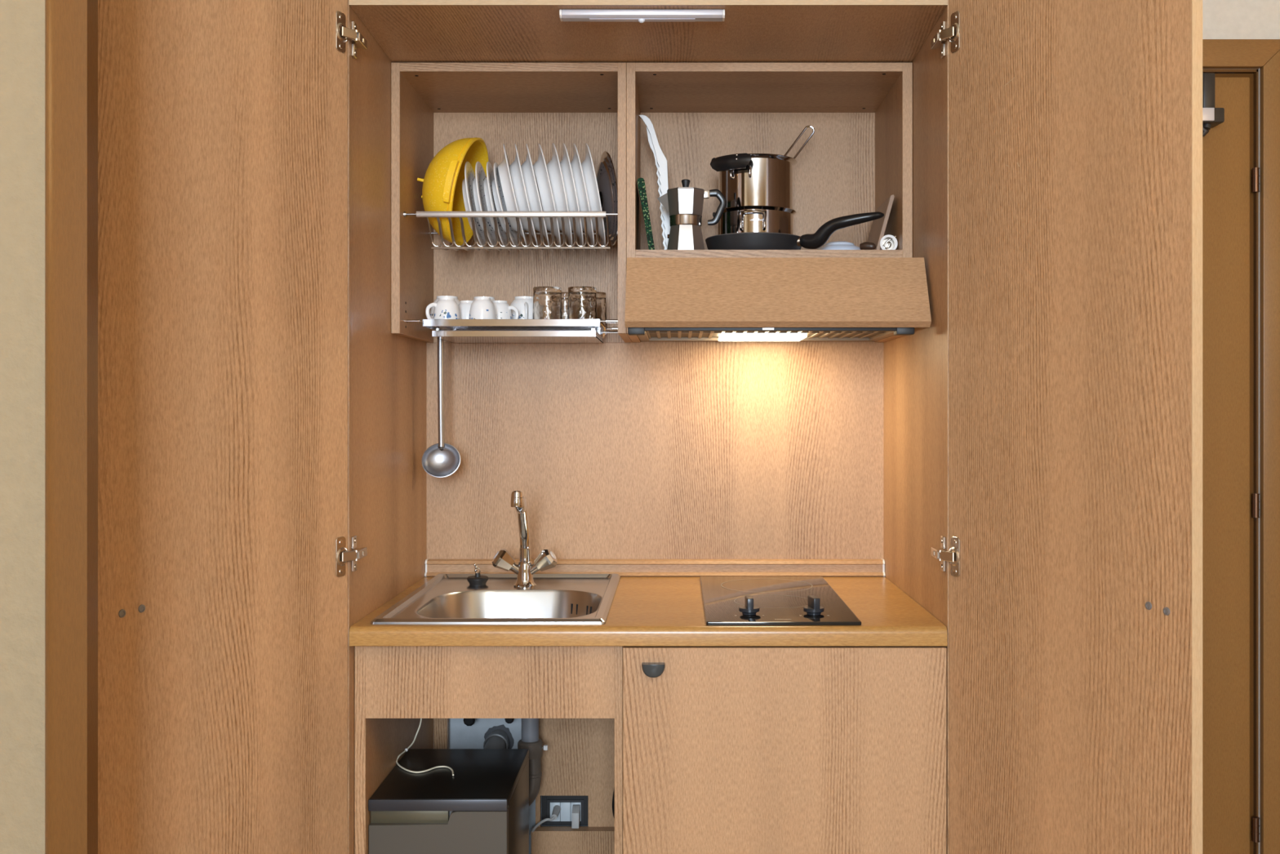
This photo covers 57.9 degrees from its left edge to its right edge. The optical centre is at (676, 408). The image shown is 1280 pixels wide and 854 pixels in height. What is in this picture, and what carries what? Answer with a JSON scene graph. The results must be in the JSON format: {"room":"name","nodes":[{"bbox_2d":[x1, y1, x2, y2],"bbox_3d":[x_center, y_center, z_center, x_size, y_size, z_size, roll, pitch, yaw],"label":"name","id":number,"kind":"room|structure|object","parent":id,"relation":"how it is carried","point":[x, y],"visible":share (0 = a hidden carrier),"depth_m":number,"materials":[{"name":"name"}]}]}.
{"room":"kitchen","nodes":[
{"label":"kitchen","id":0,"kind":"room"},
{"bbox_2d":[0,0,44,853],"bbox_3d":[-1.456,-0.030,1.635,1.488,2.600,0.650,0,0,0],"label":"wall","id":1,"kind":"structure","parent":0,"point":[22,22],"depth_m":1.31,"materials":[{"name":"beige paint"}]},
{"bbox_2d":[44,0,97,853],"bbox_3d":[-0.686,-0.030,1.343,0.055,2.600,0.105,0,0,0],"label":"trim","id":2,"kind":"structure","parent":1,"relation":"attached to","point":[71,26],"depth_m":1.29,"materials":[{"name":"brown wood"}]},
{"bbox_2d":[448,718,587,853],"bbox_3d":[-0.303,-0.030,2.591,1.707,2.600,0.078,0,0,0],"label":"wall","id":3,"kind":"structure","parent":0,"point":[461,735],"depth_m":2.55,"materials":[{"name":"grey paint"}]},
{"bbox_2d":[463,718,476,725],"bbox_3d":[-0.447,0.657,2.517,0.027,0.052,0.068,0,0,0],"label":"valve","id":4,"kind":"object","parent":3,"relation":"attached to","point":[468,722],"visible":0.38,"depth_m":2.48,"materials":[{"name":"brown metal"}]},
{"bbox_2d":[483,724,514,748],"bbox_3d":[-0.393,0.756,2.494,0.067,0.118,0.115,0,0,0],"label":"pipe","id":5,"kind":"object","parent":3,"relation":"attached to","point":[500,736],"visible":0.34,"depth_m":2.51,"materials":[{"name":"grey plastic"}]},
{"bbox_2d":[504,718,514,723],"bbox_3d":[-0.361,0.654,2.517,0.021,0.049,0.068,0,0,0],"label":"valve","id":6,"kind":"object","parent":3,"relation":"attached to","point":[507,720],"visible":0.23,"depth_m":2.48,"materials":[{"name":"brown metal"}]},
{"bbox_2d":[517,718,547,805],"bbox_3d":[-0.345,0.683,2.475,0.147,0.348,0.142,0,0,0],"label":"drain pipe","id":7,"kind":"object","parent":3,"relation":"attached to","point":[530,740],"visible":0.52,"depth_m":2.41,"materials":[{"name":"grey plastic"}]},
{"bbox_2d":[541,795,587,825],"bbox_3d":[-0.245,0.877,2.538,0.102,0.071,0.028,0,0,0],"label":"wall socket","id":8,"kind":"object","parent":3,"relation":"attached to","point":[566,803],"visible":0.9,"depth_m":2.53,"materials":[{"name":"black plastic"}]},
{"bbox_2d":[528,804,560,835],"bbox_3d":[-0.278,0.893,2.495,0.073,0.055,0.040,0,0,-34],"label":"plug","id":9,"kind":"object","parent":8,"relation":"attached to","point":[556,810],"visible":1,"depth_m":2.49,"materials":[{"name":"grey plastic"}]},
{"bbox_2d":[571,804,580,828],"bbox_3d":[-0.219,0.884,2.507,0.016,0.041,0.034,0,0,0],"label":"plug","id":10,"kind":"object","parent":8,"relation":"attached to","point":[575,816],"visible":1,"depth_m":2.50,"materials":[{"name":"grey plastic"}]},
{"bbox_2d":[1202,0,1279,853],"bbox_3d":[1.375,-0.030,2.850,1.650,2.600,0.100,0,0,0],"label":"wall","id":11,"kind":"structure","parent":0,"point":[1221,19],"depth_m":2.80,"materials":[{"name":"white paint"}]},
{"bbox_2d":[1202,69,1259,853],"bbox_3d":[1.010,0.224,2.810,0.800,2.093,0.140,0,0,0],"label":"door","id":12,"kind":"structure","parent":11,"relation":"in","point":[1230,169],"depth_m":2.80,"materials":[{"name":"brown wood"}]},
{"bbox_2d":[1202,39,1279,68],"bbox_3d":[1.010,-0.856,2.792,0.930,0.066,0.020,0,0,0],"label":"trim","id":13,"kind":"structure","parent":11,"relation":"attached to","point":[1216,53],"depth_m":2.78,"materials":[{"name":"brown wood"}]},
{"bbox_2d":[1259,49,1279,853],"bbox_3d":[1.443,0.191,2.792,0.065,2.158,0.020,0,0,0],"label":"trim","id":14,"kind":"structure","parent":11,"relation":"attached to","point":[1269,73],"depth_m":2.78,"materials":[{"name":"brown wood"}]},
{"bbox_3d":[0.000,1.300,0.305,4.600,0.060,5.350,0,0,0],"label":"floor","id":15,"kind":"structure","parent":0,"visible":0},
{"bbox_2d":[368,748,528,853],"bbox_3d":[-0.409,0.969,2.123,0.237,0.602,0.295,0,0,0],"label":"mini fridge","id":16,"kind":"object","parent":15,"relation":"on","point":[483,807],"visible":1,"depth_m":1.99,"materials":[{"name":"black metal"}]},
{"bbox_2d":[395,718,453,775],"bbox_3d":[-0.486,0.630,2.179,0.080,0.075,0.216,0,0,-29],"label":"cord","id":17,"kind":"object","parent":16,"relation":"on","point":[417,731],"visible":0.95,"depth_m":2.15,"materials":[{"name":"beige plastic"}]},
{"bbox_2d":[355,646,622,853],"bbox_3d":[-0.320,0.834,2.245,0.455,0.872,0.566,0,0,0],"label":"base cabinet","id":18,"kind":"object","parent":15,"relation":"on","point":[575,694],"visible":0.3,"depth_m":1.96,"materials":[{"name":"brown wood"}]},
{"bbox_2d":[612,786,614,818],"bbox_3d":[-0.122,0.790,2.432,0.030,0.360,0.024,0,0,0],"label":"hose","id":19,"kind":"object","parent":18,"relation":"attached to","point":[613,797],"visible":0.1,"depth_m":2.42,"materials":[{"name":"black"}]},
{"bbox_2d":[97,0,1202,853],"bbox_3d":[-0.048,0.278,2.009,1.440,1.985,1.078,0,0,0],"label":"tall cabinet","id":20,"kind":"object","parent":15,"relation":"on","point":[1024,464],"visible":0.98,"depth_m":1.78,"materials":[{"name":"brown wood"}]},
{"bbox_2d":[559,8,724,22],"bbox_3d":[-0.059,-0.663,1.961,0.279,0.020,0.030,0,0,0],"label":"light bar","id":21,"kind":"object","parent":20,"relation":"attached to","point":[641,15],"visible":1,"depth_m":1.95,"materials":[{"name":"silver metal"}]},
{"bbox_2d":[589,18,695,22],"bbox_3d":[-0.059,-0.659,1.962,0.179,0.001,0.015,0,0,0],"label":"diffuser","id":22,"kind":"object","parent":21,"relation":"attached to","point":[590,20],"depth_m":1.96,"materials":[{"name":"grey plastic"}]},
{"bbox_2d":[391,62,912,342],"bbox_3d":[-0.048,-0.403,2.372,0.998,0.519,0.313,0,0,0],"label":"upper cabinet","id":23,"kind":"object","parent":20,"relation":"in","point":[858,155],"visible":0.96,"depth_m":2.47,"materials":[{"name":"brown wood"}]},
{"bbox_2d":[403,211,617,250],"bbox_3d":[-0.323,-0.351,2.361,0.417,0.066,0.235,0,0,0],"label":"plate rack","id":24,"kind":"object","parent":23,"relation":"attached to","point":[419,214],"visible":0.91,"depth_m":2.28,"materials":[{"name":"white metal"}]},
{"bbox_2d":[417,137,488,245],"bbox_3d":[-0.461,-0.440,2.360,0.132,0.218,0.244,0,0,3],"label":"colander","id":25,"kind":"object","parent":24,"relation":"in","point":[442,188],"visible":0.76,"depth_m":2.29,"materials":[{"name":"yellow plastic"}]},
{"bbox_2d":[462,160,485,245],"bbox_3d":[-0.414,-0.416,2.360,0.040,0.172,0.174,0,0,-3],"label":"dessert plate","id":26,"kind":"object","parent":24,"relation":"in","point":[469,175],"visible":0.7,"depth_m":2.34,"materials":[{"name":"white ceramic"}]},
{"bbox_2d":[472,161,496,245],"bbox_3d":[-0.393,-0.416,2.360,0.038,0.172,0.175,0,0,1],"label":"dessert plate","id":27,"kind":"object","parent":24,"relation":"in","point":[478,182],"visible":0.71,"depth_m":2.35,"materials":[{"name":"white ceramic"}]},
{"bbox_2d":[484,161,506,245],"bbox_3d":[-0.371,-0.416,2.360,0.041,0.172,0.174,0,0,-4],"label":"dessert plate","id":28,"kind":"object","parent":24,"relation":"in","point":[491,205],"visible":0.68,"depth_m":2.32,"materials":[{"name":"white ceramic"}]},
{"bbox_2d":[491,162,517,245],"bbox_3d":[-0.352,-0.415,2.360,0.046,0.170,0.175,0,0,1],"label":"dessert plate","id":29,"kind":"object","parent":24,"relation":"in","point":[498,195],"visible":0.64,"depth_m":2.32,"materials":[{"name":"white ceramic"}]},
{"bbox_2d":[497,143,527,245],"bbox_3d":[-0.335,-0.433,2.358,0.059,0.207,0.212,0,0,-4],"label":"dinner plate","id":30,"kind":"object","parent":24,"relation":"in","point":[507,185],"visible":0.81,"depth_m":2.29,"materials":[{"name":"white ceramic"}]},
{"bbox_2d":[509,143,537,245],"bbox_3d":[-0.312,-0.434,2.357,0.058,0.207,0.212,0,0,-4],"label":"dinner plate","id":31,"kind":"object","parent":24,"relation":"in","point":[515,168],"visible":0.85,"depth_m":2.29,"materials":[{"name":"white ceramic"}]},
{"bbox_2d":[520,143,549,245],"bbox_3d":[-0.289,-0.433,2.357,0.059,0.207,0.212,0,0,-4],"label":"dinner plate","id":32,"kind":"object","parent":24,"relation":"in","point":[534,200],"visible":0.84,"depth_m":2.29,"materials":[{"name":"white ceramic"}]},
{"bbox_2d":[533,143,560,245],"bbox_3d":[-0.266,-0.434,2.356,0.058,0.207,0.212,0,0,-9],"label":"dinner plate","id":33,"kind":"object","parent":24,"relation":"in","point":[542,178],"visible":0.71,"depth_m":2.29,"materials":[{"name":"white ceramic"}]},
{"bbox_2d":[546,142,572,245],"bbox_3d":[-0.240,-0.434,2.356,0.054,0.208,0.212,0,0,-9],"label":"dinner plate","id":34,"kind":"object","parent":24,"relation":"in","point":[553,167],"visible":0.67,"depth_m":2.29,"materials":[{"name":"white ceramic"}]},
{"bbox_2d":[560,142,583,245],"bbox_3d":[-0.218,-0.434,2.357,0.055,0.208,0.212,0,0,-9],"label":"dinner plate","id":35,"kind":"object","parent":24,"relation":"in","point":[566,167],"visible":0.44,"depth_m":2.29,"materials":[{"name":"white ceramic"}]},
{"bbox_2d":[570,142,594,245],"bbox_3d":[-0.196,-0.434,2.357,0.057,0.208,0.212,0,0,-9],"label":"dinner plate","id":36,"kind":"object","parent":24,"relation":"in","point":[579,179],"visible":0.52,"depth_m":2.29,"materials":[{"name":"white ceramic"}]},
{"bbox_2d":[581,142,605,245],"bbox_3d":[-0.173,-0.434,2.357,0.054,0.208,0.212,0,0,-5],"label":"dinner plate","id":37,"kind":"object","parent":24,"relation":"in","point":[588,171],"visible":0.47,"depth_m":2.29,"materials":[{"name":"white ceramic"}]},
{"bbox_2d":[596,151,617,245],"bbox_3d":[-0.151,-0.428,2.357,0.049,0.189,0.190,0,0,-12],"label":"lid","id":38,"kind":"object","parent":24,"relation":"in","point":[606,175],"visible":0.66,"depth_m":2.31,"materials":[{"name":"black metal"}]},
{"bbox_2d":[406,319,617,342],"bbox_3d":[-0.322,-0.158,2.385,0.417,0.034,0.244,0,0,0],"label":"rack","id":39,"kind":"object","parent":23,"relation":"attached to","point":[454,331],"visible":1,"depth_m":2.27,"materials":[{"name":"silver metal"}]},
{"bbox_2d":[421,337,460,477],"bbox_3d":[-0.489,-0.004,2.407,0.081,0.293,0.036,0,0,0],"label":"ladle","id":40,"kind":"object","parent":39,"relation":"hanging from","point":[440,460],"visible":0.98,"depth_m":2.40,"materials":[{"name":"grey metal"}]},
{"bbox_2d":[421,443,460,477],"bbox_3d":[-0.489,0.107,2.407,0.081,0.071,0.036,0,0,0],"label":"bowl","id":41,"kind":"object","parent":40,"relation":"on","point":[439,460],"depth_m":2.41,"materials":[{"name":"metal"}]},
{"bbox_2d":[425,297,460,319],"bbox_3d":[-0.465,-0.194,2.320,0.053,0.054,0.064,0,0,21],"label":"cup","id":42,"kind":"object","parent":39,"relation":"on","point":[444,308],"visible":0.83,"depth_m":2.30,"materials":[{"name":"ceramic"}]},
{"bbox_2d":[429,295,460,328],"bbox_3d":[-0.482,-0.201,2.435,0.073,0.068,0.082,0,0,8],"label":"cup","id":43,"kind":"object","parent":39,"relation":"on","point":[456,300],"visible":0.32,"depth_m":2.41,"materials":[{"name":"ceramic"}]},
{"bbox_2d":[457,300,473,319],"bbox_3d":[-0.426,-0.194,2.384,0.063,0.054,0.053,0,0,15],"label":"cup","id":44,"kind":"object","parent":39,"relation":"on","point":[464,306],"visible":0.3,"depth_m":2.36,"materials":[{"name":"ceramic"}]},
{"bbox_2d":[469,297,496,319],"bbox_3d":[-0.394,-0.194,2.324,0.053,0.054,0.064,0,0,-40],"label":"cup","id":45,"kind":"object","parent":39,"relation":"on","point":[482,308],"visible":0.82,"depth_m":2.30,"materials":[{"name":"ceramic"}]},
{"bbox_2d":[472,296,495,301],"bbox_3d":[-0.410,-0.201,2.449,0.073,0.068,0.082,0,0,-28],"label":"cup","id":46,"kind":"object","parent":39,"relation":"on","point":[491,297],"visible":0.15,"depth_m":2.43,"materials":[{"name":"ceramic"}]},
{"bbox_2d":[492,300,519,319],"bbox_3d":[-0.361,-0.194,2.386,0.064,0.054,0.053,0,0,-15],"label":"cup","id":47,"kind":"object","parent":39,"relation":"on","point":[503,310],"visible":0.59,"depth_m":2.37,"materials":[{"name":"ceramic"}]},
{"bbox_2d":[422,320,607,333],"bbox_3d":[-0.325,-0.168,2.385,0.346,0.014,0.244,0,0,0],"label":"shelf","id":48,"kind":"object","parent":39,"relation":"attached to","point":[441,326],"depth_m":2.27,"materials":[{"name":"silver metal"}]},
{"bbox_2d":[510,296,533,319],"bbox_3d":[-0.323,-0.201,2.436,0.073,0.068,0.082,0,0,28],"label":"cup","id":49,"kind":"object","parent":39,"relation":"on","point":[524,304],"visible":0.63,"depth_m":2.41,"materials":[{"name":"ceramic"}]},
{"bbox_2d":[532,286,562,319],"bbox_3d":[-0.260,-0.204,2.315,0.060,0.074,0.060,0,0,0],"label":"tumbler","id":50,"kind":"object","parent":39,"relation":"on","point":[547,300],"visible":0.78,"depth_m":2.29,"materials":[{"name":"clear glass"}]},
{"bbox_2d":[561,292,568,319],"bbox_3d":[-0.235,-0.204,2.430,0.060,0.074,0.060,0,0,0],"label":"tumbler","id":51,"kind":"object","parent":39,"relation":"on","point":[564,295],"visible":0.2,"depth_m":2.40,"materials":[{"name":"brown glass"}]},
{"bbox_2d":[567,286,596,319],"bbox_3d":[-0.190,-0.204,2.315,0.060,0.074,0.060,0,0,0],"label":"tumbler","id":52,"kind":"object","parent":39,"relation":"on","point":[582,300],"visible":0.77,"depth_m":2.29,"materials":[{"name":"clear glass"}]},
{"bbox_2d":[595,291,606,328],"bbox_3d":[-0.177,-0.204,2.420,0.060,0.074,0.060,0,0,0],"label":"tumbler","id":53,"kind":"object","parent":39,"relation":"on","point":[601,296],"visible":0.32,"depth_m":2.40,"materials":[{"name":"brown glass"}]},
{"bbox_2d":[636,177,654,249],"bbox_3d":[-0.060,-0.377,2.353,0.035,0.146,0.195,0,0,0],"label":"serving board","id":54,"kind":"object","parent":23,"relation":"on","point":[641,182],"visible":0.81,"depth_m":2.25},
{"bbox_2d":[638,114,670,249],"bbox_3d":[-0.044,-0.453,2.377,0.070,0.297,0.020,0,0,0],"label":"tongs","id":55,"kind":"object","parent":23,"relation":"on","point":[660,159],"visible":0.8,"depth_m":2.37,"materials":[{"name":"white plastic"}]},
{"bbox_2d":[657,178,726,249],"bbox_3d":[0.030,-0.379,2.290,0.101,0.149,0.095,0,0,-43],"label":"moka pot","id":56,"kind":"object","parent":23,"relation":"on","point":[684,204],"visible":0.97,"depth_m":2.26,"materials":[{"name":"silver metal"}]},
{"bbox_2d":[635,249,902,257],"bbox_3d":[0.176,-0.297,2.370,0.512,0.015,0.308,0,0,0],"label":"shelf","id":57,"kind":"object","parent":23,"relation":"attached to","point":[638,253],"depth_m":2.22,"materials":[{"name":"brown wood"}]},
{"bbox_2d":[624,257,931,341],"bbox_3d":[0.177,-0.209,2.274,0.537,0.157,0.500,0,0,0],"label":"range hood","id":58,"kind":"object","parent":23,"relation":"attached to","point":[668,299],"visible":1,"depth_m":2.05,"materials":[{"name":"brown wood"}]},
{"bbox_2d":[646,331,887,338],"bbox_3d":[0.176,-0.150,2.283,0.470,0.003,0.376,0,0,0],"label":"grille","id":59,"kind":"object","parent":58,"relation":"attached to","point":[650,335],"depth_m":2.33,"materials":[{"name":"silver metal"}]},
{"bbox_2d":[705,211,884,249],"bbox_3d":[0.231,-0.345,2.362,0.346,0.081,0.218,0,0,0],"label":"frying pan","id":60,"kind":"object","parent":23,"relation":"on","point":[747,240],"visible":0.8,"depth_m":2.28,"materials":[{"name":"black metal"}]},
{"bbox_2d":[715,205,796,235],"bbox_3d":[0.162,-0.357,2.385,0.168,0.094,0.168,0,0,-36],"label":"saucepan","id":61,"kind":"object","parent":60,"relation":"in","point":[742,219],"visible":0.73,"depth_m":2.32,"materials":[{"name":"silver metal"}]},
{"bbox_2d":[710,152,796,208],"bbox_3d":[0.157,-0.453,2.374,0.181,0.108,0.192,0,0,0],"label":"saucepan","id":62,"kind":"object","parent":61,"relation":"in","point":[745,179],"visible":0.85,"depth_m":2.31,"materials":[{"name":"silver metal"}]},
{"bbox_2d":[784,125,814,159],"bbox_3d":[0.227,-0.516,2.380,0.116,0.139,0.034,0,0,-27],"label":"utensil","id":63,"kind":"object","parent":62,"relation":"in","point":[806,126],"visible":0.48,"depth_m":2.39,"materials":[{"name":"silver metal"}]},
{"bbox_2d":[817,240,860,249],"bbox_3d":[0.341,-0.327,2.430,0.112,0.046,0.112,0,0,0],"label":"dish","id":64,"kind":"object","parent":23,"relation":"on","point":[835,245],"visible":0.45,"depth_m":2.40,"materials":[{"name":"white ceramic"}]},
{"bbox_2d":[859,241,875,249],"bbox_3d":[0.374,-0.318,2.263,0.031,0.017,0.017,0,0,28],"label":"knife","id":65,"kind":"object","parent":23,"relation":"on","point":[866,245],"visible":0.92,"depth_m":2.26,"materials":[{"name":"brown wood"}]},
{"bbox_2d":[867,194,894,249],"bbox_3d":[0.407,-0.361,2.345,0.038,0.114,0.170,0,0,0],"label":"chopping board","id":66,"kind":"object","parent":23,"relation":"on","point":[878,226],"visible":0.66,"depth_m":2.28,"materials":[{"name":"brown wood"}]},
{"bbox_2d":[879,234,897,249],"bbox_3d":[0.413,-0.322,2.280,0.035,0.034,0.050,0,0,0],"label":"can opener","id":67,"kind":"object","parent":23,"relation":"on","point":[888,242],"visible":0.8,"depth_m":2.26,"materials":[{"name":"metal"}]},
{"bbox_2d":[622,646,946,853],"bbox_3d":[0.179,0.834,2.221,0.543,0.872,0.608,0,0,0],"label":"base cabinet","id":68,"kind":"object","parent":15,"relation":"on","point":[726,749],"visible":0.93,"depth_m":1.93,"materials":[{"name":"brown wood"}]},
{"bbox_2d":[349,576,946,646],"bbox_3d":[-0.048,0.381,2.229,0.998,0.032,0.599,0,0,0],"label":"countertop","id":69,"kind":"structure","parent":68,"relation":"on","point":[645,611],"depth_m":1.93,"materials":[{"name":"brown wood"}]},
{"bbox_2d":[370,573,621,624],"bbox_3d":[-0.321,0.431,2.228,0.399,0.150,0.548,0,0,0],"label":"sink","id":70,"kind":"object","parent":69,"relation":"in","point":[445,598],"visible":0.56,"depth_m":2.31,"materials":[{"name":"silver metal"}]},
{"bbox_2d":[466,563,488,586],"bbox_3d":[-0.411,0.342,2.385,0.044,0.044,0.044,0,0,0],"label":"plug","id":71,"kind":"object","parent":70,"relation":"on","point":[477,580],"visible":1,"depth_m":2.37,"materials":[{"name":"black rubber"}]},
{"bbox_2d":[492,490,557,588],"bbox_3d":[-0.310,0.259,2.274,0.133,0.209,0.219,0,0,0],"label":"mixer tap","id":72,"kind":"object","parent":70,"relation":"on","point":[525,570],"visible":1,"depth_m":2.34,"materials":[{"name":"silver metal"}]},
{"bbox_2d":[424,559,885,576],"bbox_3d":[-0.048,0.347,2.516,0.998,0.036,0.026,0,0,0],"label":"upstand","id":73,"kind":"object","parent":69,"relation":"on","point":[624,567],"visible":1,"depth_m":2.51,"materials":[{"name":"brown wood"}]},
{"bbox_2d":[699,576,861,625],"bbox_3d":[0.180,0.346,2.208,0.262,0.037,0.529,0,0,0],"label":"cooktop","id":74,"kind":"object","parent":69,"relation":"in","point":[726,600],"visible":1,"depth_m":2.13,"materials":[{"name":"black glass"}]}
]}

